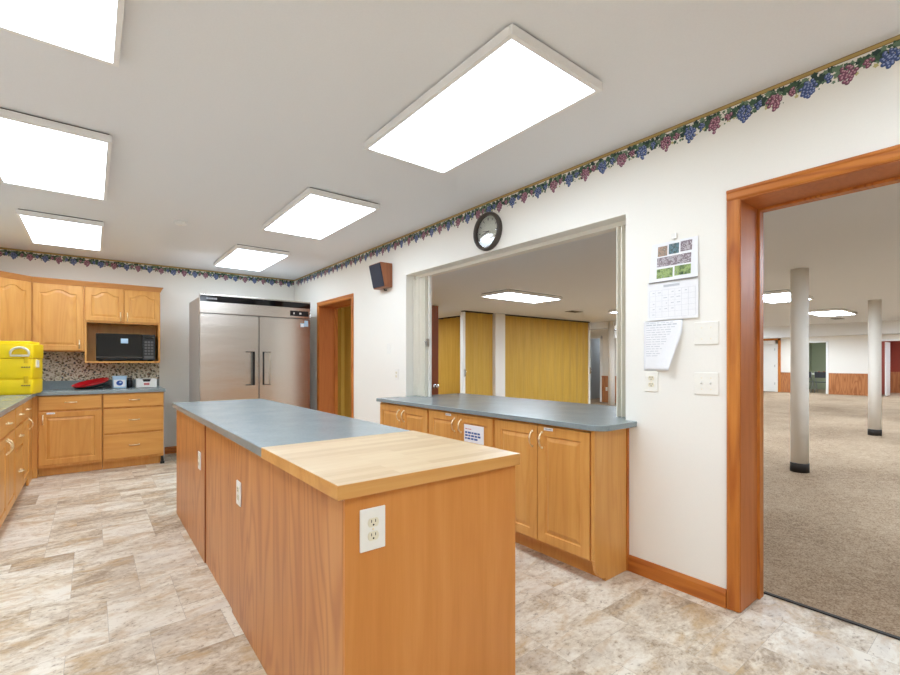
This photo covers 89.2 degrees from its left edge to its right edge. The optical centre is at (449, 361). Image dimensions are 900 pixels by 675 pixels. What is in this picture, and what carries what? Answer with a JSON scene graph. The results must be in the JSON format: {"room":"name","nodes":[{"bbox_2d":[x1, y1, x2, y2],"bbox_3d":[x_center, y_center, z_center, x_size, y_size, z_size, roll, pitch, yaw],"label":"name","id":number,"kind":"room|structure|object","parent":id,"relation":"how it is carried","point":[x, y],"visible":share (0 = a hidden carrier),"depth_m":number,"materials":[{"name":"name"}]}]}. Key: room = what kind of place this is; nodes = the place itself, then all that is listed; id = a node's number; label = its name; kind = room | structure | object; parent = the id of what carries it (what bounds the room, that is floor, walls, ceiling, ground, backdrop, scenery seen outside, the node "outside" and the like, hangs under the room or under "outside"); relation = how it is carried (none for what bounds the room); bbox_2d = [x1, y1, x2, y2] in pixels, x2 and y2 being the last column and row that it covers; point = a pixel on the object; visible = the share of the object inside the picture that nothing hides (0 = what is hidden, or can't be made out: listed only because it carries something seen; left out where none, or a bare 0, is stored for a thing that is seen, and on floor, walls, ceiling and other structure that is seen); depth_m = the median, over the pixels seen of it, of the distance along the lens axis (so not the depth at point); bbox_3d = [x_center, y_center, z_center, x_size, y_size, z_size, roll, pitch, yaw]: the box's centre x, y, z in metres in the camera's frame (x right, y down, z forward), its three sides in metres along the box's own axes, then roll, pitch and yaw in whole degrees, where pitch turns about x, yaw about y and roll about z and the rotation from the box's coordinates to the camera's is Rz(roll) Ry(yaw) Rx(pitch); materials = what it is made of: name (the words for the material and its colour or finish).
{"room":"communal kitchen","nodes":[
{"label":"communal kitchen","id":0,"kind":"room"},
{"bbox_2d":[0,249,293,446],"bbox_3d":[-4.095,-0.110,6.225,3.890,2.750,0.150,0,0,-38],"label":"wall","id":1,"kind":"structure","parent":0,"point":[178,291],"depth_m":6.31,"materials":[{"name":"paint"}]},
{"bbox_2d":[0,271,31,340],"bbox_3d":[-5.004,-0.547,5.004,0.646,0.845,0.641,0,0,-38],"label":"upper cabinet","id":2,"kind":"object","parent":1,"relation":"attached to","point":[15,289],"visible":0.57,"depth_m":5.01,"materials":[{"name":"brown wood"}]},
{"bbox_2d":[31,277,84,351],"bbox_3d":[-4.665,-0.547,5.441,0.475,0.845,0.372,0,0,-38],"label":"upper cabinet","id":3,"kind":"object","parent":1,"relation":"attached to","point":[57,305],"visible":0.95,"depth_m":5.33,"materials":[{"name":"brown wood"}]},
{"bbox_2d":[42,352,158,380],"bbox_3d":[-4.715,0.050,5.642,1.895,0.370,0.002,0,0,-38],"label":"backsplash","id":4,"kind":"structure","parent":1,"relation":"attached to","point":[57,366],"depth_m":5.73,"materials":[{"name":"tile"}]},
{"bbox_2d":[84,281,162,362],"bbox_3d":[-4.162,-0.479,5.838,0.806,0.981,0.374,0,0,-38],"label":"upper cabinet","id":5,"kind":"object","parent":1,"relation":"attached to","point":[112,308],"visible":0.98,"depth_m":5.75,"materials":[{"name":"brown wood"}]},
{"bbox_2d":[96,333,154,360],"bbox_3d":[-4.162,-0.182,5.857,0.610,0.344,0.296,0,0,-38],"label":"microwave","id":6,"kind":"object","parent":5,"relation":"in","point":[109,346],"visible":0.95,"depth_m":5.73,"materials":[{"name":"black plastic"}]},
{"bbox_2d":[0,247,293,286],"bbox_3d":[-3.986,-1.260,6.215,3.749,0.130,0.001,0,0,-38],"label":"trim","id":7,"kind":"structure","parent":1,"relation":"attached to","point":[16,252],"depth_m":6.06,"materials":[{"name":"multicoloured paper"}]},
{"bbox_2d":[165,446,176,453],"bbox_3d":[-3.238,1.217,6.793,1.840,0.095,0.016,0,0,-38],"label":"baseboard","id":8,"kind":"structure","parent":1,"relation":"attached to","point":[173,449],"depth_m":6.30,"materials":[{"name":"brown wood"}]},
{"bbox_2d":[0,0,899,279],"bbox_3d":[-0.978,-1.375,2.379,3.740,0.100,9.750,0,0,-38],"label":"ceiling","id":9,"kind":"structure","parent":0,"point":[218,115],"depth_m":2.23,"materials":[{"name":"paint"}]},
{"bbox_2d":[0,107,111,200],"bbox_3d":[-2.580,-1.300,2.945,0.609,0.050,1.225,0,0,-38],"label":"ceiling light","id":10,"kind":"object","parent":9,"relation":"attached to","point":[36,152],"visible":1,"depth_m":2.82,"materials":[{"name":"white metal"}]},
{"bbox_2d":[16,209,103,250],"bbox_3d":[-3.872,-1.300,4.589,0.609,0.050,1.225,0,0,-38],"label":"ceiling light","id":11,"kind":"object","parent":9,"relation":"attached to","point":[40,227],"visible":1,"depth_m":4.43,"materials":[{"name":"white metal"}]},
{"bbox_2d":[0,0,124,67],"bbox_3d":[-1.296,-1.300,1.309,0.609,0.050,1.225,0,0,-38],"label":"ceiling light","id":12,"kind":"object","parent":9,"relation":"attached to","point":[92,29],"visible":1,"depth_m":1.73,"materials":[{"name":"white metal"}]},
{"bbox_2d":[214,244,290,271],"bbox_3d":[-2.530,-1.300,5.770,0.609,0.050,1.225,0,0,-38],"label":"ceiling light","id":13,"kind":"object","parent":9,"relation":"attached to","point":[244,257],"visible":1,"depth_m":5.63,"materials":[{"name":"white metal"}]},
{"bbox_2d":[262,187,379,239],"bbox_3d":[-1.202,-1.300,4.104,0.609,0.050,1.225,0,0,-38],"label":"ceiling light","id":14,"kind":"object","parent":9,"relation":"attached to","point":[318,214],"visible":1,"depth_m":3.95,"materials":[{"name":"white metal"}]},
{"bbox_2d":[364,23,601,174],"bbox_3d":[0.101,-1.300,2.438,0.609,0.050,1.225,0,0,-38],"label":"ceiling light","id":15,"kind":"object","parent":9,"relation":"attached to","point":[514,83],"visible":1,"depth_m":2.27,"materials":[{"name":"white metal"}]},
{"bbox_2d":[0,389,899,674],"bbox_3d":[8.574,1.313,9.660,27.780,0.104,16.600,0,0,-38],"label":"floor","id":16,"kind":"structure","parent":0,"point":[101,573],"depth_m":2.51,"materials":[{"name":"tile"}]},
{"bbox_2d":[0,409,14,527],"bbox_3d":[-3.507,0.817,3.152,0.712,0.894,0.990,0,0,-38],"label":"base cabinet","id":17,"kind":"object","parent":16,"relation":"on","point":[7,422],"visible":0.99,"depth_m":3.34,"materials":[{"name":"brown wood"}]},
{"bbox_2d":[12,404,24,499],"bbox_3d":[-3.970,0.817,3.742,0.712,0.894,0.500,0,0,-38],"label":"base cabinet","id":18,"kind":"object","parent":16,"relation":"on","point":[19,413],"visible":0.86,"depth_m":3.88,"materials":[{"name":"brown wood"}]},
{"bbox_2d":[20,400,33,485],"bbox_3d":[-4.338,0.817,4.210,0.712,0.894,0.680,0,0,-38],"label":"base cabinet","id":19,"kind":"object","parent":16,"relation":"on","point":[26,408],"visible":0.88,"depth_m":4.36,"materials":[{"name":"brown wood"}]},
{"bbox_2d":[0,379,165,416],"bbox_3d":[-3.681,0.299,4.324,1.891,0.139,3.349,0,0,-38],"label":"countertop","id":20,"kind":"structure","parent":19,"relation":"on","point":[8,403],"depth_m":5.28,"materials":[{"name":"blue laminate"}]},
{"bbox_2d":[0,341,42,394],"bbox_3d":[-4.583,0.059,4.640,0.622,0.540,0.430,0,0,-30],"label":"carrier","id":21,"kind":"object","parent":20,"relation":"on","point":[21,362],"visible":1,"depth_m":4.58,"materials":[{"name":"yellow plastic"}]},
{"bbox_2d":[71,378,109,389],"bbox_3d":[-4.401,0.263,5.587,0.383,0.133,0.369,0,0,19],"label":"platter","id":22,"kind":"object","parent":20,"relation":"on","point":[91,383],"visible":1,"depth_m":5.62,"materials":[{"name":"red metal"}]},
{"bbox_2d":[102,385,110,388],"bbox_3d":[-4.317,0.311,5.727,0.090,0.034,0.180,0,0,-38],"label":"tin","id":23,"kind":"object","parent":20,"relation":"on","point":[103,386],"visible":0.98,"depth_m":5.66,"materials":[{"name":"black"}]},
{"bbox_2d":[112,376,126,387],"bbox_3d":[-4.182,0.253,5.769,0.156,0.152,0.112,0,0,-38],"label":"tub","id":24,"kind":"object","parent":20,"relation":"on","point":[117,381],"visible":0.99,"depth_m":5.73,"materials":[{"name":"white plastic"}]},
{"bbox_2d":[127,377,132,387],"bbox_3d":[-4.139,0.265,5.892,0.060,0.128,0.060,0,0,-38],"label":"spice jar","id":25,"kind":"object","parent":20,"relation":"on","point":[129,379],"visible":0.98,"depth_m":5.87,"materials":[{"name":"black plastic"}]},
{"bbox_2d":[136,378,156,387],"bbox_3d":[-3.959,0.271,5.944,0.220,0.115,0.121,0,0,-38],"label":"storage box","id":26,"kind":"object","parent":20,"relation":"on","point":[139,381],"visible":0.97,"depth_m":5.90,"materials":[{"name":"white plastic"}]},
{"bbox_2d":[26,396,37,485],"bbox_3d":[-4.423,0.818,4.824,0.064,0.894,0.389,0,0,-38],"label":"base cabinet","id":27,"kind":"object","parent":16,"relation":"on","point":[33,403],"depth_m":4.95,"materials":[{"name":"brown wood"}]},
{"bbox_2d":[38,394,101,476],"bbox_3d":[-4.461,0.817,5.379,0.560,0.894,0.722,0,0,-38],"label":"base cabinet","id":28,"kind":"object","parent":16,"relation":"on","point":[69,426],"visible":1,"depth_m":5.12,"materials":[{"name":"brown wood"}]},
{"bbox_2d":[102,392,164,468],"bbox_3d":[-3.996,0.817,5.745,0.615,0.894,0.722,0,0,-38],"label":"base cabinet","id":29,"kind":"object","parent":16,"relation":"on","point":[133,424],"visible":0.98,"depth_m":5.49,"materials":[{"name":"brown wood"}]},
{"bbox_2d":[189,293,309,408],"bbox_3d":[-2.723,0.214,6.243,1.375,2.098,0.763,0,0,-38],"label":"refrigerator","id":30,"kind":"object","parent":16,"relation":"on","point":[240,347],"visible":0.56,"depth_m":5.91,"materials":[{"name":"silver metal"}]},
{"bbox_2d":[177,410,514,674],"bbox_3d":[-1.022,0.824,2.751,0.694,0.881,3.235,0,0,-38],"label":"kitchen island","id":31,"kind":"object","parent":16,"relation":"on","point":[418,579],"visible":0.83,"depth_m":1.55,"materials":[{"name":"brown wood"}]},
{"bbox_2d":[198,451,200,469],"bbox_3d":[-1.640,0.645,2.985,0.006,0.115,0.075,0,0,-38],"label":"power outlet","id":32,"kind":"object","parent":31,"relation":"attached to","point":[199,452],"depth_m":2.97,"materials":[{"name":"white plastic"}]},
{"bbox_2d":[236,480,240,506],"bbox_3d":[-1.013,0.629,2.186,0.006,0.115,0.075,0,0,-38],"label":"power outlet","id":33,"kind":"object","parent":31,"relation":"attached to","point":[238,482],"depth_m":2.18,"materials":[{"name":"white plastic"}]},
{"bbox_2d":[172,399,410,456],"bbox_3d":[-1.254,0.361,3.040,0.721,0.040,2.550,0,0,-38],"label":"island countertop","id":34,"kind":"structure","parent":31,"relation":"on","point":[253,424],"depth_m":2.53,"materials":[{"name":"blue laminate"}]},
{"bbox_2d":[360,505,384,552],"bbox_3d":[-0.225,0.485,1.327,0.083,0.123,0.006,0,0,-38],"label":"power outlet","id":35,"kind":"object","parent":31,"relation":"attached to","point":[372,517],"depth_m":1.32,"materials":[{"name":"beige plastic"}]},
{"bbox_2d":[368,530,378,540],"bbox_3d":[-0.222,0.504,1.324,0.035,0.025,0.003,0,0,-38],"label":"receptacle","id":36,"kind":"object","parent":31,"relation":"attached to","point":[373,535],"depth_m":1.32,"materials":[{"name":"beige plastic"}]},
{"bbox_2d":[368,517,378,526],"bbox_3d":[-0.222,0.466,1.324,0.035,0.025,0.003,0,0,-38],"label":"receptacle","id":37,"kind":"object","parent":31,"relation":"attached to","point":[372,521],"depth_m":1.32,"materials":[{"name":"beige plastic"}]},
{"bbox_2d":[261,431,519,500],"bbox_3d":[-0.244,0.360,1.752,0.723,0.042,0.718,0,0,-38],"label":"chopping block","id":38,"kind":"object","parent":31,"relation":"on","point":[353,467],"visible":1,"depth_m":1.58,"materials":[{"name":"beige wood"}]},
{"bbox_2d":[380,402,429,433],"bbox_3d":[-0.318,0.827,4.257,0.382,0.875,0.822,0,0,-38],"label":"base cabinet","id":39,"kind":"object","parent":16,"relation":"on","point":[412,418],"visible":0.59,"depth_m":4.11,"materials":[{"name":"brown wood"}]},
{"bbox_2d":[438,316,459,393],"bbox_3d":[-0.105,0.096,11.012,0.144,2.329,1.950,0,0,-38],"label":"door","id":40,"kind":"structure","parent":16,"relation":"on","point":[448,327],"depth_m":10.95,"materials":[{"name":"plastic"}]},
{"bbox_2d":[429,409,495,447],"bbox_3d":[0.183,0.827,3.619,0.382,0.875,0.796,0,0,-38],"label":"base cabinet","id":41,"kind":"object","parent":16,"relation":"on","point":[447,424],"visible":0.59,"depth_m":3.53,"materials":[{"name":"brown wood"}]},
{"bbox_2d":[464,424,483,444],"bbox_3d":[0.175,0.535,3.374,0.002,0.130,0.220,0,0,-38],"label":"printed sign","id":42,"kind":"object","parent":41,"relation":"attached to","point":[473,434],"visible":0.98,"depth_m":3.37,"materials":[{"name":"white paper"}]},
{"bbox_2d":[338,306,591,417],"bbox_3d":[0.755,0.096,9.860,7.570,2.329,0.169,0,0,-38],"label":"wall","id":43,"kind":"structure","parent":16,"relation":"on","point":[546,358],"depth_m":10.59,"materials":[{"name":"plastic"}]},
{"bbox_2d":[493,313,504,396],"bbox_3d":[1.048,0.096,10.119,0.320,2.330,0.220,0,0,-38],"label":"square pillar","id":44,"kind":"structure","parent":16,"relation":"on","point":[498,318],"depth_m":10.00,"materials":[{"name":"paint"}]},
{"bbox_2d":[495,418,628,580],"bbox_3d":[0.685,0.827,2.980,0.382,0.875,0.826,0,0,-38],"label":"base cabinet","id":45,"kind":"object","parent":16,"relation":"on","point":[572,485],"visible":0.88,"depth_m":2.73,"materials":[{"name":"brown wood"}]},
{"bbox_2d":[376,393,636,431],"bbox_3d":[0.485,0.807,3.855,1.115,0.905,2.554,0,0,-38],"label":"countertop","id":46,"kind":"structure","parent":45,"relation":"on","point":[582,416],"depth_m":3.41,"materials":[{"name":"blue laminate"}]},
{"bbox_2d":[413,276,431,396],"bbox_3d":[-0.276,-0.261,4.705,0.141,1.228,0.255,0,0,-38],"label":"window frame","id":47,"kind":"structure","parent":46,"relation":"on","point":[422,287],"depth_m":4.67,"materials":[{"name":"white paint"}]},
{"bbox_2d":[614,225,625,416],"bbox_3d":[1.124,-0.261,2.923,0.141,1.228,0.125,0,0,-38],"label":"window frame","id":48,"kind":"structure","parent":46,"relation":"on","point":[620,328],"depth_m":2.92,"materials":[{"name":"white plastic"}]},
{"bbox_2d":[608,321,614,405],"bbox_3d":[4.268,0.096,12.050,0.182,2.330,0.182,0,0,-38],"label":"round column","id":49,"kind":"structure","parent":16,"relation":"on","point":[611,333],"depth_m":11.98,"materials":[{"name":"paint"}]},
{"bbox_2d":[790,268,809,472],"bbox_3d":[4.032,0.096,5.259,0.182,2.330,0.182,0,0,-38],"label":"round column","id":50,"kind":"structure","parent":16,"relation":"on","point":[799,277],"depth_m":5.19,"materials":[{"name":"paint"}]},
{"bbox_2d":[809,371,814,392],"bbox_3d":[14.834,0.826,18.964,0.501,0.882,0.444,0,0,-38],"label":"folding chair","id":51,"kind":"object","parent":16,"relation":"on","point":[810,373],"visible":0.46,"depth_m":18.73,"materials":[{"name":"grey plastic"}]},
{"bbox_2d":[814,371,825,392],"bbox_3d":[15.122,0.826,18.517,0.501,0.882,0.444,0,0,-38],"label":"folding chair","id":52,"kind":"object","parent":16,"relation":"on","point":[817,374],"visible":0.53,"depth_m":18.43,"materials":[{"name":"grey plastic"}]},
{"bbox_2d":[764,591,899,640],"bbox_3d":[2.308,1.266,1.749,0.020,0.018,1.900,0,0,-38],"label":"trim","id":53,"kind":"structure","parent":16,"relation":"on","point":[765,592],"depth_m":2.25,"materials":[{"name":"black metal"}]},
{"bbox_2d":[867,299,881,435],"bbox_3d":[7.326,0.096,7.866,0.184,2.330,0.184,0,0,-38],"label":"round column","id":54,"kind":"structure","parent":16,"relation":"on","point":[874,306],"depth_m":7.80,"materials":[{"name":"paint"}]},
{"bbox_2d":[590,338,599,398],"bbox_3d":[5.525,0.040,15.606,2.270,2.450,1.160,0,0,-38],"label":"wall","id":55,"kind":"structure","parent":0,"point":[594,343],"depth_m":15.81,"materials":[{"name":"grey paint"}]},
{"bbox_2d":[294,42,899,588],"bbox_3d":[0.706,-0.110,3.480,0.270,2.750,16.600,0,0,-38],"label":"wall","id":56,"kind":"structure","parent":0,"point":[678,443],"depth_m":2.58,"materials":[{"name":"paint"}]},
{"bbox_2d":[317,293,353,417],"bbox_3d":[-1.449,0.202,6.224,0.306,2.118,1.144,0,0,-38],"label":"trim","id":57,"kind":"structure","parent":56,"relation":"attached to","point":[327,310],"depth_m":6.59,"materials":[{"name":"brown wood"}]},
{"bbox_2d":[369,262,391,290],"bbox_3d":[-0.765,-0.926,5.004,0.155,0.288,0.255,0,0,-38],"label":"wall speaker","id":58,"kind":"object","parent":56,"relation":"attached to","point":[380,272],"visible":1,"depth_m":4.93,"materials":[{"name":"brown wood"}]},
{"bbox_2d":[369,263,383,287],"bbox_3d":[-0.801,-0.940,4.975,0.062,0.240,0.235,0,0,-38],"label":"grille","id":59,"kind":"object","parent":58,"relation":"attached to","point":[377,269],"depth_m":4.95,"materials":[{"name":"fabric"}]},
{"bbox_2d":[395,369,397,379],"bbox_3d":[-0.573,0.134,4.882,0.009,0.115,0.070,0,0,-38],"label":"power outlet","id":60,"kind":"object","parent":56,"relation":"attached to","point":[396,370],"visible":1,"depth_m":4.88,"materials":[{"name":"white plastic"}]},
{"bbox_2d":[432,305,438,394],"bbox_3d":[-0.541,0.234,6.098,0.943,2.038,0.200,0,0,-38],"label":"door","id":61,"kind":"structure","parent":56,"relation":"in","point":[435,386],"depth_m":6.33,"materials":[{"name":"brown wood"}]},
{"bbox_2d":[473,212,501,250],"bbox_3d":[0.304,-1.070,3.736,0.046,0.314,0.314,0,0,-38],"label":"wall clock","id":62,"kind":"object","parent":56,"relation":"attached to","point":[487,232],"visible":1,"depth_m":3.74,"materials":[{"name":"brown metal"}]},
{"bbox_2d":[415,220,625,278],"bbox_3d":[0.416,-0.891,3.849,0.050,0.028,2.478,0,0,-38],"label":"trim","id":63,"kind":"structure","parent":56,"relation":"attached to","point":[613,226],"depth_m":3.53,"materials":[{"name":"white paint"}]},
{"bbox_2d":[294,34,899,284],"bbox_3d":[0.491,-1.260,3.533,0.001,0.131,9.750,0,0,-38],"label":"trim","id":64,"kind":"structure","parent":56,"relation":"attached to","point":[886,57],"depth_m":2.53,"materials":[{"name":"multicoloured paper"}]},
{"bbox_2d":[645,371,657,391],"bbox_3d":[1.174,0.113,2.658,0.009,0.120,0.078,0,0,-38],"label":"power outlet","id":65,"kind":"object","parent":56,"relation":"attached to","point":[651,377],"visible":1,"depth_m":2.65,"materials":[{"name":"beige plastic"}]},
{"bbox_2d":[644,319,682,370],"bbox_3d":[1.201,-0.094,2.594,0.038,0.288,0.225,0,0,-38],"label":"paper sheet","id":66,"kind":"object","parent":56,"relation":"attached to","point":[661,338],"visible":1,"depth_m":2.61,"materials":[{"name":"white paper"}]},
{"bbox_2d":[648,233,698,320],"bbox_3d":[1.245,-0.480,2.557,0.022,0.480,0.284,0,0,-38],"label":"wall calendar","id":67,"kind":"object","parent":56,"relation":"attached to","point":[673,286],"visible":1,"depth_m":2.54,"materials":[{"name":"white paper"}]},
{"bbox_2d":[628,554,726,608],"bbox_3d":[0.491,1.217,3.523,0.016,0.095,9.734,0,0,-38],"label":"baseboard","id":68,"kind":"structure","parent":56,"relation":"attached to","point":[703,590],"depth_m":2.52,"materials":[{"name":"brown wood"}]},
{"bbox_2d":[694,321,718,344],"bbox_3d":[1.361,-0.153,2.421,0.007,0.122,0.122,0,0,-38],"label":"switch plate","id":69,"kind":"object","parent":56,"relation":"attached to","point":[705,333],"visible":1,"depth_m":2.42,"materials":[{"name":"beige plastic"}]},
{"bbox_2d":[694,372,718,394],"bbox_3d":[1.357,0.115,2.418,0.018,0.118,0.122,0,0,-38],"label":"light switch","id":70,"kind":"object","parent":56,"relation":"attached to","point":[704,383],"visible":1,"depth_m":2.42,"materials":[{"name":"beige plastic"}]},
{"bbox_2d":[726,144,899,612],"bbox_3d":[2.158,0.192,1.632,0.306,2.138,2.024,0,0,-38],"label":"trim","id":71,"kind":"structure","parent":56,"relation":"attached to","point":[746,205],"depth_m":2.31,"materials":[{"name":"brown wood"}]},
{"bbox_2d":[590,329,615,375],"bbox_3d":[4.487,-0.035,14.969,0.150,2.600,3.200,0,0,-38],"label":"wall","id":72,"kind":"structure","parent":0,"point":[604,332],"depth_m":14.36,"materials":[{"name":"paint"}]},
{"bbox_2d":[590,336,601,401],"bbox_3d":[4.498,0.218,14.800,0.040,2.086,0.980,0,0,-38],"label":"trim","id":73,"kind":"structure","parent":72,"relation":"attached to","point":[600,337],"depth_m":14.43,"materials":[{"name":"white paint"}]},
{"bbox_2d":[602,376,615,402],"bbox_3d":[5.103,0.848,14.035,0.035,0.826,0.970,0,0,-38],"label":"wainscoting","id":74,"kind":"structure","parent":72,"relation":"attached to","point":[604,378],"depth_m":14.31,"materials":[{"name":"brown wood"}]},
{"bbox_2d":[432,183,899,326],"bbox_3d":[8.661,-1.130,9.728,19.960,0.120,16.600,0,0,-38],"label":"ceiling","id":75,"kind":"structure","parent":0,"point":[849,244],"depth_m":5.33,"materials":[{"name":"paint"}]},
{"bbox_2d":[481,289,562,302],"bbox_3d":[1.161,-1.045,7.296,1.244,0.050,0.610,0,0,-38],"label":"ceiling light","id":76,"kind":"object","parent":75,"relation":"attached to","point":[509,294],"visible":1,"depth_m":7.13,"materials":[{"name":"white plastic"}]},
{"bbox_2d":[485,293,558,302],"bbox_3d":[1.161,-1.028,7.296,1.196,0.008,0.566,0,0,-38],"label":"diffuser","id":77,"kind":"object","parent":76,"relation":"attached to","point":[521,297],"depth_m":7.24,"materials":[{"name":"white plastic"}]},
{"bbox_2d":[590,321,615,329],"bbox_3d":[3.242,-0.985,13.559,0.350,0.170,3.880,0,0,-38],"label":"beam","id":78,"kind":"structure","parent":75,"relation":"attached to","point":[598,325],"depth_m":12.28,"materials":[{"name":"paint"}]},
{"bbox_2d":[763,289,813,302],"bbox_3d":[5.272,-1.045,7.308,1.244,0.050,0.610,0,0,-38],"label":"ceiling light","id":79,"kind":"object","parent":75,"relation":"attached to","point":[777,296],"visible":0.67,"depth_m":7.13,"materials":[{"name":"white plastic"}]},
{"bbox_2d":[763,293,809,302],"bbox_3d":[5.272,-1.028,7.308,1.196,0.008,0.566,0,0,-38],"label":"diffuser","id":80,"kind":"object","parent":79,"relation":"attached to","point":[767,297],"depth_m":7.24,"materials":[{"name":"white plastic"}]},
{"bbox_2d":[763,320,899,338],"bbox_3d":[12.464,-0.902,10.681,0.400,0.335,13.400,0,0,-38],"label":"beam","id":81,"kind":"structure","parent":75,"relation":"attached to","point":[893,326],"depth_m":12.65,"materials":[{"name":"paint"}]},
{"bbox_2d":[809,308,856,316],"bbox_3d":[8.067,-1.045,9.643,1.244,0.050,0.610,0,0,-38],"label":"ceiling light","id":82,"kind":"object","parent":75,"relation":"attached to","point":[838,311],"visible":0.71,"depth_m":9.43,"materials":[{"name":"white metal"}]},
{"bbox_2d":[809,311,852,315],"bbox_3d":[8.067,-1.028,9.643,1.196,0.008,0.566,0,0,-38],"label":"diffuser","id":83,"kind":"object","parent":82,"relation":"attached to","point":[818,313],"depth_m":9.63,"materials":[{"name":"white plastic"}]},
{"bbox_2d":[809,343,811,388],"bbox_3d":[15.466,0.015,20.256,3.450,2.500,0.150,0,0,-38],"label":"wall","id":84,"kind":"structure","parent":0,"point":[810,344],"depth_m":21.14,"materials":[{"name":"green paint"}]},
{"bbox_2d":[812,343,825,389],"bbox_3d":[17.669,0.015,20.365,0.150,2.500,2.700,0,0,-38],"label":"wall","id":85,"kind":"structure","parent":0,"point":[818,349],"depth_m":21.04,"materials":[{"name":"green paint"}]},
{"bbox_2d":[767,334,899,393],"bbox_3d":[17.556,-0.035,14.681,0.150,2.600,13.400,0,0,-38],"label":"wall","id":86,"kind":"structure","parent":0,"point":[846,354],"depth_m":17.59,"materials":[{"name":"paint"}]},
{"bbox_2d":[763,344,774,391],"bbox_3d":[13.665,0.245,19.562,0.060,2.020,0.505,0,0,-38],"label":"door","id":87,"kind":"structure","parent":86,"relation":"in","point":[768,349],"depth_m":19.52,"materials":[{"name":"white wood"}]},
{"bbox_2d":[763,338,780,391],"bbox_3d":[13.655,0.133,19.494,0.040,2.256,0.810,0,0,-38],"label":"trim","id":88,"kind":"structure","parent":86,"relation":"attached to","point":[778,339],"depth_m":19.19,"materials":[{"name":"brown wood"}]},
{"bbox_2d":[809,341,827,393],"bbox_3d":[14.604,0.218,18.294,0.030,2.086,0.890,0,0,-38],"label":"trim","id":89,"kind":"structure","parent":86,"relation":"attached to","point":[811,341],"depth_m":17.97,"materials":[{"name":"white paint"}]},
{"bbox_2d":[781,372,867,395],"bbox_3d":[17.762,0.848,14.270,0.035,0.826,12.500,0,0,-38],"label":"wainscoting","id":90,"kind":"structure","parent":86,"relation":"attached to","point":[839,383],"depth_m":17.55,"materials":[{"name":"brown wood"}]},
{"bbox_2d":[882,339,899,340],"bbox_3d":[16.157,0.213,16.316,0.030,2.096,1.260,0,0,-38],"label":"trim","id":91,"kind":"structure","parent":86,"relation":"attached to","point":[882,339],"depth_m":16.52,"materials":[{"name":"white paint"}]},
{"bbox_2d":[882,341,899,393],"bbox_3d":[18.000,0.015,16.746,3.100,2.500,3.300,0,0,-38],"label":"wall","id":92,"kind":"structure","parent":0,"point":[894,345],"depth_m":18.64,"materials":[{"name":"paint"}]},
{"bbox_2d":[885,342,889,395],"bbox_3d":[16.331,0.260,17.050,0.750,1.990,0.080,0,0,-38],"label":"door","id":93,"kind":"structure","parent":92,"relation":"in","point":[887,344],"depth_m":16.93,"materials":[{"name":"white paint"}]},
{"bbox_2d":[891,372,899,392],"bbox_3d":[19.086,0.833,17.599,0.040,0.856,3.000,0,0,-38],"label":"panelling","id":94,"kind":"object","parent":92,"relation":"attached to","point":[895,376],"visible":1,"depth_m":18.66,"materials":[{"name":"brown wood"}]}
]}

